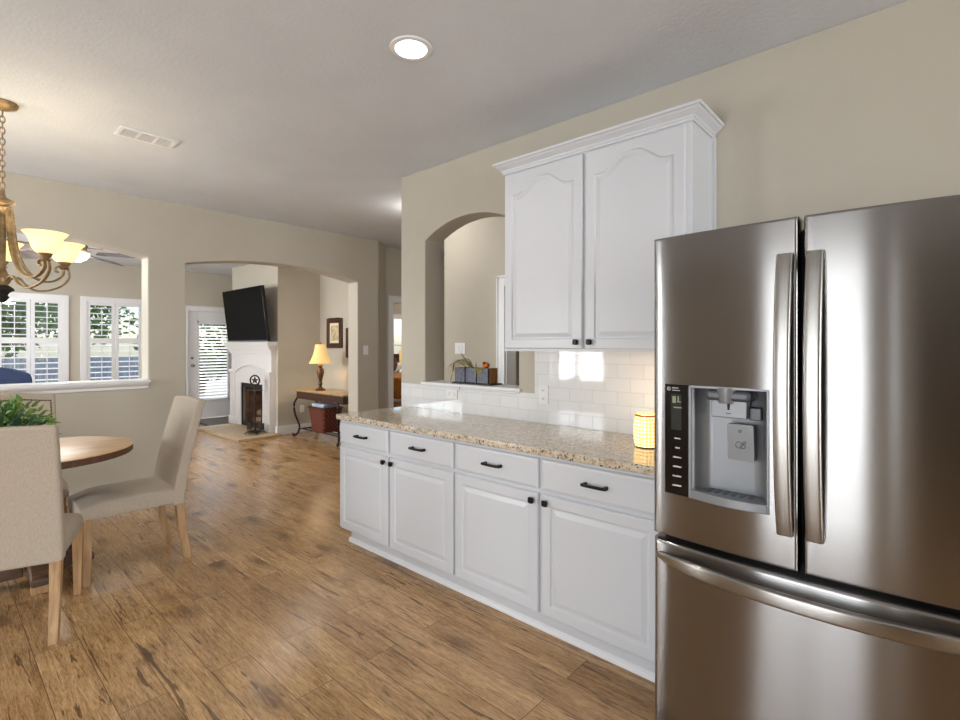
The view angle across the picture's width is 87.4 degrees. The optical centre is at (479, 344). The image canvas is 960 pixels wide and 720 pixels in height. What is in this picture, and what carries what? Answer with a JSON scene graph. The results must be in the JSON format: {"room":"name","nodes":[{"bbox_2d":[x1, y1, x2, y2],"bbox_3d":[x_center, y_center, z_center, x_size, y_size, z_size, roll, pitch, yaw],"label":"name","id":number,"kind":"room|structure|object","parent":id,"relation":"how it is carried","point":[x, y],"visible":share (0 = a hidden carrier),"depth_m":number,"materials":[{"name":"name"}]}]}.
{"room":"kitchen","nodes":[
{"label":"kitchen","id":0,"kind":"room"},
{"bbox_2d":[6,258,231,380],"bbox_3d":[-6.999,0.020,7.684,0.150,2.770,7.000,0,0,42],"label":"wall","id":1,"kind":"structure","parent":0,"point":[91,279],"depth_m":8.30,"materials":[{"name":"paint"}]},
{"bbox_2d":[0,292,68,382],"bbox_3d":[-6.901,0.030,7.712,0.157,1.646,0.910,0,0,42],"label":"window","id":2,"kind":"structure","parent":1,"relation":"in","point":[62,301],"depth_m":7.77,"materials":[{"name":"white wood"}]},
{"bbox_2d":[80,296,141,380],"bbox_3d":[-6.182,0.030,8.506,0.157,1.646,0.935,0,0,42],"label":"window","id":3,"kind":"structure","parent":1,"relation":"in","point":[85,301],"depth_m":8.44,"materials":[{"name":"white wood"}]},
{"bbox_2d":[186,305,231,417],"bbox_3d":[-5.144,0.338,9.688,0.190,2.141,1.096,0,0,42],"label":"door","id":4,"kind":"structure","parent":1,"relation":"in","point":[195,315],"depth_m":9.58,"materials":[{"name":"white"}]},
{"bbox_2d":[199,322,227,397],"bbox_3d":[-5.127,0.292,9.672,0.053,1.434,0.500,0,0,42],"label":"blind","id":5,"kind":"object","parent":4,"relation":"attached to","point":[214,323],"depth_m":9.68,"materials":[{"name":"white plastic"}]},
{"bbox_2d":[0,171,377,494],"bbox_3d":[-3.597,0.019,4.267,0.220,2.771,6.500,0,0,42],"label":"wall","id":6,"kind":"structure","parent":0,"point":[167,237],"depth_m":4.75,"materials":[{"name":"paint"}]},
{"bbox_2d":[0,378,150,393],"bbox_3d":[-3.827,0.362,3.994,0.285,0.084,2.025,0,0,42],"label":"trim","id":7,"kind":"structure","parent":6,"relation":"attached to","point":[138,383],"depth_m":4.27,"materials":[{"name":"white wood"}]},
{"bbox_2d":[363,346,367,354],"bbox_3d":[-1.465,0.065,6.451,0.010,0.116,0.072,0,0,42],"label":"light switch","id":8,"kind":"object","parent":6,"relation":"attached to","point":[365,348],"visible":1,"depth_m":6.44,"materials":[{"name":"white plastic"}]},
{"bbox_2d":[232,264,319,426],"bbox_3d":[-3.534,0.020,8.642,1.720,2.770,0.719,0,0,42],"label":"wall","id":9,"kind":"structure","parent":0,"point":[292,295],"depth_m":8.03,"materials":[{"name":"paint"}]},
{"bbox_2d":[222,285,269,341],"bbox_3d":[-3.751,-0.480,8.128,1.480,0.850,0.244,0,0,42],"label":"television","id":10,"kind":"object","parent":9,"relation":"attached to","point":[245,309],"visible":1,"depth_m":7.99,"materials":[{"name":"black plastic"}]},
{"bbox_2d":[275,423,311,434],"bbox_3d":[-2.923,1.335,8.078,0.085,0.140,0.735,0,0,42],"label":"baseboard","id":11,"kind":"structure","parent":9,"relation":"attached to","point":[288,429],"depth_m":7.95,"materials":[{"name":"white"}]},
{"bbox_2d":[0,416,655,719],"bbox_3d":[1.111,1.455,3.985,17.100,0.100,12.600,0,0,42],"label":"floor","id":12,"kind":"structure","parent":0,"point":[273,613],"depth_m":2.46,"materials":[{"name":"brown wood"}]},
{"bbox_2d":[0,367,31,383],"bbox_3d":[-6.608,0.835,5.813,1.000,1.140,2.090,0,0,42],"label":"sofa","id":13,"kind":"object","parent":12,"relation":"on","point":[7,375],"visible":0.19,"depth_m":6.13,"materials":[{"name":"blue fabric"}]},
{"bbox_2d":[0,393,68,512],"bbox_3d":[-3.150,0.876,3.424,0.676,1.058,0.470,0,0,42],"label":"dining chair","id":14,"kind":"object","parent":12,"relation":"on","point":[48,400],"visible":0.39,"depth_m":3.69,"materials":[{"name":"fabric"}]},
{"bbox_2d":[0,425,83,645],"bbox_3d":[-2.301,0.884,2.469,0.470,1.042,0.676,0,0,-29],"label":"dining chair","id":15,"kind":"object","parent":12,"relation":"on","point":[35,529],"visible":1,"depth_m":2.32,"materials":[{"name":"fabric"}]},
{"bbox_2d":[0,436,132,595],"bbox_3d":[-2.659,1.019,3.007,0.964,0.772,0.964,0,0,42],"label":"dining table","id":16,"kind":"object","parent":12,"relation":"on","point":[83,450],"visible":0.38,"depth_m":2.94,"materials":[{"name":"brown wood"}]},
{"bbox_2d":[0,394,60,436],"bbox_3d":[-2.720,0.459,2.857,0.497,0.349,0.497,0,0,28],"label":"potted plant","id":17,"kind":"object","parent":16,"relation":"on","point":[11,416],"visible":0.52,"depth_m":2.89,"materials":[{"name":"green plant"}]},
{"bbox_2d":[66,395,204,587],"bbox_3d":[-2.235,0.884,3.290,0.470,1.042,0.676,0,0,42],"label":"dining chair","id":18,"kind":"object","parent":12,"relation":"on","point":[168,484],"visible":0.94,"depth_m":3.27,"materials":[{"name":"fabric"}]},
{"bbox_2d":[200,416,228,425],"bbox_3d":[-4.731,1.396,9.287,0.880,0.018,0.820,0,0,42],"label":"door mat","id":19,"kind":"object","parent":12,"relation":"on","point":[219,420],"visible":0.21,"depth_m":9.11,"materials":[{"name":"grey fabric"}]},
{"bbox_2d":[198,342,281,441],"bbox_3d":[-3.790,0.677,8.226,1.800,1.455,1.050,0,0,42],"label":"fireplace","id":20,"kind":"object","parent":12,"relation":"on","point":[249,359],"visible":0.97,"depth_m":8.20,"materials":[{"name":"white paint"}]},
{"bbox_2d":[224,342,277,353],"bbox_3d":[-3.813,0.048,8.297,1.670,0.195,0.165,0,0,42],"label":"mantel shelf","id":21,"kind":"object","parent":20,"relation":"attached to","point":[234,347],"depth_m":8.12,"materials":[{"name":"white paint"}]},
{"bbox_2d":[244,375,264,434],"bbox_3d":[-3.457,0.908,7.715,0.270,0.905,0.228,0,0,7],"label":"fireplace tools","id":22,"kind":"object","parent":20,"relation":"on","point":[249,425],"visible":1,"depth_m":7.71,"materials":[{"name":"black metal"}]},
{"bbox_2d":[292,388,347,446],"bbox_3d":[-2.239,1.042,7.421,1.380,0.719,0.441,0,0,42],"label":"console table","id":23,"kind":"object","parent":12,"relation":"on","point":[333,396],"visible":0.55,"depth_m":7.27,"materials":[{"name":"wood"}]},
{"bbox_2d":[309,342,330,390],"bbox_3d":[-2.393,0.319,7.534,0.333,0.728,0.333,0,0,42],"label":"table lamp","id":24,"kind":"object","parent":23,"relation":"on","point":[320,356],"visible":1,"depth_m":7.46,"materials":[{"name":"beige fabric"}]},
{"bbox_2d":[308,406,342,432],"bbox_3d":[-2.298,1.093,7.475,0.471,0.361,0.369,0,0,42],"label":"wicker basket","id":25,"kind":"object","parent":23,"relation":"on","point":[323,420],"visible":0.74,"depth_m":7.33,"materials":[{"name":"red wicker"}]},
{"bbox_2d":[312,402,336,407],"bbox_3d":[-2.296,0.889,7.466,0.335,0.058,0.270,0,0,42],"label":"folded cloth","id":26,"kind":"object","parent":25,"relation":"on","point":[317,404],"visible":0.73,"depth_m":7.37,"materials":[{"name":"white fabric"}]},
{"bbox_2d":[394,354,400,406],"bbox_3d":[-1.706,0.805,10.379,2.100,1.200,1.700,0,0,42],"label":"bed","id":27,"kind":"object","parent":12,"relation":"on","point":[397,375],"visible":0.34,"depth_m":9.11,"materials":[{"name":"brown wood"}]},
{"bbox_2d":[394,357,396,370],"bbox_3d":[-1.950,0.415,10.870,0.160,0.400,0.400,0,0,42],"label":"cushion","id":28,"kind":"object","parent":27,"relation":"on","point":[395,360],"visible":0.19,"depth_m":10.90,"materials":[{"name":"brown fabric"}]},
{"bbox_2d":[394,362,400,371],"bbox_3d":[-2.009,0.490,11.192,0.270,0.270,0.660,0,0,42],"label":"pillow","id":29,"kind":"object","parent":27,"relation":"on","point":[398,368],"visible":0.18,"depth_m":11.24,"materials":[{"name":"white fabric"}]},
{"bbox_2d":[394,372,400,398],"bbox_3d":[-1.435,0.785,10.134,1.370,0.400,1.660,0,0,42],"label":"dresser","id":30,"kind":"object","parent":27,"relation":"on","point":[397,376],"depth_m":9.10,"materials":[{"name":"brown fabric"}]},
{"bbox_2d":[340,420,462,586],"bbox_3d":[-0.381,0.967,3.408,1.160,0.876,0.652,0,0,42],"label":"base cabinet","id":31,"kind":"object","parent":12,"relation":"on","point":[398,488],"visible":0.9,"depth_m":3.12,"materials":[{"name":"white paint"}]},
{"bbox_2d":[349,536,654,682],"bbox_3d":[-0.072,1.390,2.823,2.335,0.030,0.015,0,0,42],"label":"trim","id":32,"kind":"structure","parent":12,"relation":"on","point":[607,656],"depth_m":2.56,"materials":[{"name":"white wood"}]},
{"bbox_2d":[456,441,659,672],"bbox_3d":[0.490,0.967,2.620,1.190,0.876,0.652,0,0,42],"label":"base cabinet","id":33,"kind":"object","parent":12,"relation":"on","point":[566,546],"visible":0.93,"depth_m":2.33,"materials":[{"name":"white paint"}]},
{"bbox_2d":[336,406,653,475],"bbox_3d":[0.075,0.510,3.011,2.400,0.038,0.635,0,0,42],"label":"countertop","id":34,"kind":"structure","parent":33,"relation":"on","point":[618,451],"depth_m":2.76,"materials":[{"name":"stone"}]},
{"bbox_2d":[634,413,653,448],"bbox_3d":[0.803,0.412,2.422,0.120,0.158,0.120,0,0,42],"label":"candle lantern","id":35,"kind":"object","parent":34,"relation":"on","point":[643,422],"visible":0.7,"depth_m":2.37,"materials":[{"name":"yellow glass"}]},
{"bbox_2d":[654,194,959,719],"bbox_3d":[1.193,0.512,1.758,0.910,1.785,0.912,0,0,42],"label":"refrigerator","id":36,"kind":"object","parent":12,"relation":"on","point":[807,372],"visible":1,"depth_m":1.44,"materials":[{"name":"grey metal"}]},
{"bbox_2d":[320,275,347,421],"bbox_3d":[-2.992,0.020,8.660,4.540,2.770,0.035,0,0,42],"label":"wall","id":37,"kind":"structure","parent":0,"point":[333,292],"depth_m":8.03,"materials":[{"name":"paint"}]},
{"bbox_2d":[327,317,342,347],"bbox_3d":[-2.317,-0.191,8.005,0.440,0.484,0.030,0,0,42],"label":"framed picture","id":38,"kind":"object","parent":37,"relation":"attached to","point":[334,325],"visible":1,"depth_m":7.99,"materials":[{"name":"brown wood"}]},
{"bbox_2d":[331,325,337,340],"bbox_3d":[-2.316,-0.190,8.007,0.210,0.240,0.002,0,0,42],"label":"print","id":39,"kind":"object","parent":38,"relation":"attached to","point":[334,328],"depth_m":8.01},
{"bbox_2d":[346,328,347,357],"bbox_3d":[-1.909,-0.036,7.636,0.440,0.474,0.030,0,0,42],"label":"framed picture","id":40,"kind":"object","parent":37,"relation":"attached to","point":[346,328],"visible":0.17,"depth_m":7.74,"materials":[{"name":"brown wood"}]},
{"bbox_2d":[378,241,385,408],"bbox_3d":[-1.403,0.020,6.828,0.175,2.770,0.436,0,0,5],"label":"wall","id":41,"kind":"structure","parent":0,"point":[381,248],"depth_m":6.74,"materials":[{"name":"paint"}]},
{"bbox_2d":[394,304,400,313],"bbox_3d":[-2.587,0.020,12.006,0.150,2.770,5.470,0,0,42],"label":"wall","id":42,"kind":"structure","parent":0,"point":[397,308],"depth_m":12.49,"materials":[{"name":"paint"}]},
{"bbox_2d":[394,314,400,371],"bbox_3d":[-2.150,-0.015,12.399,0.070,1.500,1.840,0,0,42],"label":"window","id":43,"kind":"structure","parent":42,"relation":"in","point":[396,316],"depth_m":12.47,"materials":[{"name":"white"}]},
{"bbox_2d":[386,247,518,407],"bbox_3d":[0.525,0.020,9.074,0.120,2.770,5.640,0,0,42],"label":"wall","id":44,"kind":"structure","parent":0,"point":[393,255],"depth_m":7.10,"materials":[{"name":"paint"}]},
{"bbox_2d":[388,295,400,407],"bbox_3d":[-1.015,0.357,7.366,0.168,2.101,0.936,0,0,42],"label":"door frame","id":45,"kind":"structure","parent":44,"relation":"in","point":[392,300],"depth_m":7.01,"materials":[{"name":"white wood"}]},
{"bbox_2d":[0,0,907,275],"bbox_3d":[1.111,-1.415,3.985,17.100,0.100,12.600,0,0,42],"label":"ceiling","id":46,"kind":"structure","parent":0,"point":[302,113],"depth_m":2.57,"materials":[{"name":"paint"}]},
{"bbox_2d":[0,98,84,302],"bbox_3d":[-2.686,-0.800,2.802,0.756,1.130,0.728,0,0,-8],"label":"chandelier","id":47,"kind":"object","parent":46,"relation":"hanging from","point":[48,244],"visible":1,"depth_m":2.82,"materials":[{"name":"brown metal"}]},
{"bbox_2d":[6,239,133,265],"bbox_3d":[-4.494,-1.147,5.546,1.565,0.435,1.592,0,0,42],"label":"ceiling fan","id":48,"kind":"object","parent":46,"relation":"hanging from","point":[29,253],"visible":0.3,"depth_m":5.68,"materials":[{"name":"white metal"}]},
{"bbox_2d":[114,125,179,148],"bbox_3d":[-2.182,-1.360,3.297,0.177,0.010,0.330,0,0,42],"label":"ceiling vent","id":49,"kind":"object","parent":46,"relation":"in","point":[124,131],"visible":1,"depth_m":3.28,"materials":[{"name":"white metal"}]},
{"bbox_2d":[389,35,431,60],"bbox_3d":[-0.317,-1.361,2.310,0.196,0.008,0.196,0,0,42],"label":"recessed light","id":50,"kind":"object","parent":46,"relation":"in","point":[406,47],"visible":1,"depth_m":2.30,"materials":[{"name":"white glass"}]},
{"bbox_2d":[444,217,504,380],"bbox_3d":[2.271,0.020,3.164,7.080,2.770,0.120,0,0,42],"label":"wall","id":51,"kind":"structure","parent":0,"point":[474,254],"depth_m":5.21,"materials":[{"name":"paint"}]},
{"bbox_2d":[455,343,464,353],"bbox_3d":[-0.212,0.035,5.324,0.150,0.116,0.010,0,0,42],"label":"light switch","id":52,"kind":"object","parent":51,"relation":"attached to","point":[459,347],"visible":1,"depth_m":5.33,"materials":[{"name":"white plastic"}]},
{"bbox_2d":[496,275,515,384],"bbox_3d":[0.596,0.362,4.675,1.036,2.091,0.168,0,0,42],"label":"door","id":53,"kind":"structure","parent":51,"relation":"in","point":[505,360],"depth_m":4.93,"materials":[{"name":"white"}]},
{"bbox_2d":[401,0,959,392],"bbox_3d":[3.057,0.020,0.868,9.832,2.770,0.170,0,0,42],"label":"wall","id":54,"kind":"structure","parent":0,"point":[864,111],"depth_m":2.25,"materials":[{"name":"paint"}]},
{"bbox_2d":[446,389,457,398],"bbox_3d":[-0.208,0.360,3.689,0.115,0.072,0.009,0,0,42],"label":"wall outlet","id":55,"kind":"object","parent":54,"relation":"attached to","point":[450,393],"visible":1,"depth_m":3.69,"materials":[{"name":"white plastic"}]},
{"bbox_2d":[421,380,521,393],"bbox_3d":[-0.032,0.301,3.660,0.970,0.037,0.215,0,0,42],"label":"trim","id":56,"kind":"structure","parent":54,"relation":"attached to","point":[513,389],"depth_m":3.53,"materials":[{"name":"white"}]},
{"bbox_2d":[451,367,501,385],"bbox_3d":[-0.027,0.224,3.670,0.385,0.118,0.135,0,0,42],"label":"planter box","id":57,"kind":"object","parent":56,"relation":"on","point":[488,377],"visible":0.99,"depth_m":3.60,"materials":[{"name":"grey"}]},
{"bbox_2d":[444,353,482,388],"bbox_3d":[-0.103,0.192,3.673,0.371,0.290,0.155,0,0,42],"label":"grass","id":58,"kind":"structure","parent":57,"relation":"in","point":[464,359],"depth_m":3.69,"materials":[{"name":"brown"}]},
{"bbox_2d":[482,362,489,367],"bbox_3d":[0.044,0.154,3.602,0.051,0.071,0.051,0,0,8],"label":"pumpkin","id":59,"kind":"object","parent":57,"relation":"in","point":[485,364],"visible":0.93,"depth_m":3.58,"materials":[{"name":"orange plant"}]},
{"bbox_2d":[451,381,501,385],"bbox_3d":[-0.027,0.278,3.670,0.385,0.010,0.135,0,0,42],"label":"tray","id":60,"kind":"object","parent":56,"relation":"on","point":[489,383],"depth_m":3.57,"materials":[{"name":"grey"}]},
{"bbox_2d":[401,351,653,434],"bbox_3d":[0.278,0.253,3.261,2.465,0.495,0.010,0,0,42],"label":"backsplash","id":61,"kind":"structure","parent":54,"relation":"attached to","point":[599,391],"depth_m":3.00,"materials":[{"name":"tile"}]},
{"bbox_2d":[539,385,547,403],"bbox_3d":[0.396,0.310,3.142,0.072,0.115,0.009,0,0,42],"label":"wall outlet","id":62,"kind":"object","parent":54,"relation":"attached to","point":[543,389],"visible":1,"depth_m":3.14,"materials":[{"name":"white plastic"}]},
{"bbox_2d":[492,99,724,351],"bbox_3d":[0.631,-0.519,2.716,1.198,1.108,0.343,0,0,42],"label":"upper cabinet","id":63,"kind":"object","parent":54,"relation":"attached to","point":[584,215],"visible":0.97,"depth_m":2.54,"materials":[{"name":"white paint"}]},
{"label":"outside","id":64,"kind":"structure","parent":0,"visible":0},
{"bbox_2d":[45,369,400,417],"bbox_3d":[-13.793,1.590,17.880,23.550,0.130,36.000,0,0,42],"label":"ground","id":65,"kind":"structure","parent":64,"point":[400,369],"depth_m":17.62,"materials":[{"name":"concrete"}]},
{"bbox_2d":[1,299,57,359],"bbox_3d":[-12.348,-0.256,12.565,2.885,3.580,2.855,0,0,42],"label":"tree","id":66,"kind":"object","parent":65,"relation":"on","point":[3,307],"visible":0.41,"depth_m":12.76,"materials":[{"name":"green plant"}]},
{"bbox_2d":[30,300,134,344],"bbox_3d":[-13.496,-0.631,17.143,3.398,4.326,3.309,0,0,42],"label":"tree","id":67,"kind":"object","parent":65,"relation":"on","point":[93,310],"visible":0.14,"depth_m":16.95,"materials":[{"name":"green plant"}]},
{"bbox_2d":[2,355,226,382],"bbox_3d":[-15.950,1.015,21.182,0.080,1.020,30.000,0,0,42],"label":"fence","id":68,"kind":"object","parent":65,"relation":"on","point":[17,360],"visible":0.05,"depth_m":20.97,"materials":[{"name":"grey wood"}]},
{"bbox_2d":[130,313,226,393],"bbox_3d":[-8.650,-0.177,15.473,3.580,3.435,3.674,0,0,42],"label":"tree","id":69,"kind":"object","parent":65,"relation":"on","point":[131,322],"visible":0.06,"depth_m":15.06,"materials":[{"name":"green plant"}]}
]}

